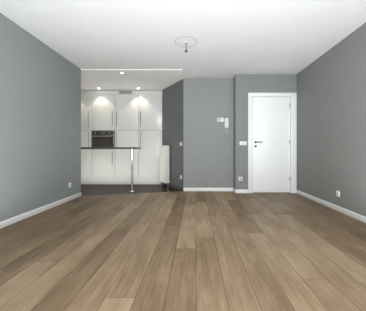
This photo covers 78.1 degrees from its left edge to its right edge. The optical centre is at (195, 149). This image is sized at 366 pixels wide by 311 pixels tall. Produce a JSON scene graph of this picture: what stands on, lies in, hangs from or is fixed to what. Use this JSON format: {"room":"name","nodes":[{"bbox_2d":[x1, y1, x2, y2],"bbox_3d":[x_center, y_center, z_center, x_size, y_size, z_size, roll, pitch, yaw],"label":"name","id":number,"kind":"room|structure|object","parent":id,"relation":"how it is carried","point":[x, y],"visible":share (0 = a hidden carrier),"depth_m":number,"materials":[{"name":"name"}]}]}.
{"room":"empty living room","nodes":[
{"label":"empty living room","id":0,"kind":"room"},
{"bbox_2d":[0,13,80,221],"bbox_3d":[-2.350,-0.340,1.100,0.200,2.480,6.600,0,0,0],"label":"wall","id":1,"kind":"structure","parent":0,"point":[40,123],"depth_m":3.15,"materials":[{"name":"paint"}]},
{"bbox_2d":[0,192,81,228],"bbox_3d":[-2.244,0.863,1.099,0.013,0.075,6.599,0,0,0],"label":"baseboard","id":2,"kind":"structure","parent":1,"relation":"attached to","point":[10,221],"depth_m":3.14,"materials":[{"name":"white wood"}]},
{"bbox_2d":[81,184,181,195],"bbox_3d":[-1.882,0.923,5.460,3.216,0.053,2.120,0,0,0],"label":"floor","id":3,"kind":"structure","parent":0,"point":[97,189],"depth_m":5.11,"materials":[{"name":"grey tile"}]},
{"bbox_2d":[81,90,92,183],"bbox_3d":[-3.026,-0.325,6.133,0.634,2.445,0.644,0,0,0],"label":"tall cabinet","id":4,"kind":"object","parent":3,"relation":"on","point":[86,95],"depth_m":5.85,"materials":[{"name":"white plastic"}]},
{"bbox_2d":[81,147,140,191],"bbox_3d":[-2.342,0.419,4.820,2.184,0.955,0.600,0,0,0],"label":"countertop","id":5,"kind":"structure","parent":3,"relation":"on","point":[132,149],"depth_m":4.57,"materials":[{"name":"laminate"}]},
{"bbox_2d":[93,90,136,183],"bbox_3d":[-2.165,-0.325,6.133,1.160,2.445,0.644,0,0,0],"label":"tall cabinet","id":6,"kind":"object","parent":3,"relation":"on","point":[131,118],"depth_m":5.85,"materials":[{"name":"white plastic"}]},
{"bbox_2d":[92,131,113,146],"bbox_3d":[-2.419,-0.263,6.074,0.576,0.475,0.552,0,0,0],"label":"oven","id":7,"kind":"object","parent":6,"relation":"in","point":[102,138],"visible":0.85,"depth_m":5.84,"materials":[{"name":"grey metal"}]},
{"bbox_2d":[137,90,161,183],"bbox_3d":[-1.232,-0.325,6.133,0.706,2.445,0.644,0,0,0],"label":"tall cabinet","id":8,"kind":"object","parent":3,"relation":"on","point":[149,102],"depth_m":5.85,"materials":[{"name":"white plastic"}]},
{"bbox_2d":[0,191,365,310],"bbox_3d":[-0.100,0.930,1.330,4.800,0.060,7.260,0,0,0],"label":"floor","id":9,"kind":"structure","parent":0,"point":[213,251],"depth_m":1.92,"materials":[{"name":"brown wood"}]},
{"bbox_2d":[0,0,365,89],"bbox_3d":[-0.670,-1.631,2.185,6.140,0.138,9.170,0,0,0],"label":"ceiling","id":10,"kind":"structure","parent":0,"point":[232,37],"depth_m":3.08,"materials":[{"name":"paint"}]},
{"bbox_2d":[174,36,197,51],"bbox_3d":[-0.146,-1.500,3.290,0.340,0.160,0.340,0,0,0],"label":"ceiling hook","id":11,"kind":"object","parent":10,"relation":"attached to","point":[186,42],"visible":1,"depth_m":3.28,"materials":[{"name":"white plastic"}]},
{"bbox_2d":[162,78,233,187],"bbox_3d":[-0.025,-0.340,5.775,1.700,2.480,1.690,0,0,0],"label":"wall","id":12,"kind":"structure","parent":0,"point":[193,110],"depth_m":4.93,"materials":[{"name":"paint"}]},
{"bbox_2d":[160,145,169,187],"bbox_3d":[-0.747,0.394,5.515,0.144,1.006,0.480,0,0,-33],"label":"radiator","id":13,"kind":"object","parent":12,"relation":"attached to","point":[164,163],"visible":1,"depth_m":5.42,"materials":[{"name":"metal"}]},
{"bbox_2d":[162,182,182,190],"bbox_3d":[-0.577,0.861,5.382,0.013,0.072,1.089,0,0,-33],"label":"baseboard","id":14,"kind":"structure","parent":12,"relation":"attached to","point":[173,186],"depth_m":5.30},
{"bbox_2d":[183,188,232,190],"bbox_3d":[0.269,0.863,4.923,1.086,0.075,0.013,0,0,0],"label":"baseboard block","id":15,"kind":"object","parent":12,"relation":"attached to","point":[207,189],"visible":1,"depth_m":4.92,"materials":[{"name":"white wood"}]},
{"bbox_2d":[217,118,228,129],"bbox_3d":[0.587,-0.545,4.902,0.250,0.323,0.056,0,0,0],"label":"intercom","id":16,"kind":"object","parent":12,"relation":"attached to","point":[226,121],"visible":0.98,"depth_m":4.91,"materials":[{"name":"white plastic"}]},
{"bbox_2d":[234,74,296,189],"bbox_3d":[1.462,-0.340,4.850,1.275,2.480,0.300,0,0,0],"label":"wall","id":17,"kind":"structure","parent":0,"point":[245,85],"depth_m":4.70,"materials":[{"name":"paint"}]},
{"bbox_2d":[233,188,247,192],"bbox_3d":[0.950,0.863,4.802,0.276,0.075,0.230,0,0,0],"label":"baseboard","id":18,"kind":"structure","parent":17,"relation":"attached to","point":[240,191],"depth_m":4.69,"materials":[{"name":"white wood"}]},
{"bbox_2d":[253,97,290,191],"bbox_3d":[1.585,-0.109,4.714,0.799,2.002,0.100,0,0,0],"label":"door","id":19,"kind":"structure","parent":17,"relation":"in","point":[271,144],"depth_m":4.72,"materials":[{"name":"white wood"}]},
{"bbox_2d":[248,93,296,192],"bbox_3d":[1.592,-0.147,4.817,1.008,2.095,0.266,0,0,0],"label":"door frame","id":20,"kind":"structure","parent":17,"relation":"attached to","point":[293,144],"depth_m":4.68,"materials":[{"name":"white wood"}]},
{"bbox_2d":[297,22,365,216],"bbox_3d":[2.175,-0.340,1.400,0.150,2.480,7.200,0,0,0],"label":"wall","id":21,"kind":"structure","parent":0,"point":[331,121],"depth_m":3.39,"materials":[{"name":"paint"}]},
{"bbox_2d":[296,190,365,222],"bbox_3d":[2.094,0.863,1.250,0.013,0.075,6.900,0,0,0],"label":"baseboard","id":22,"kind":"structure","parent":21,"relation":"attached to","point":[343,210],"depth_m":3.37,"materials":[{"name":"white wood"}]}
]}

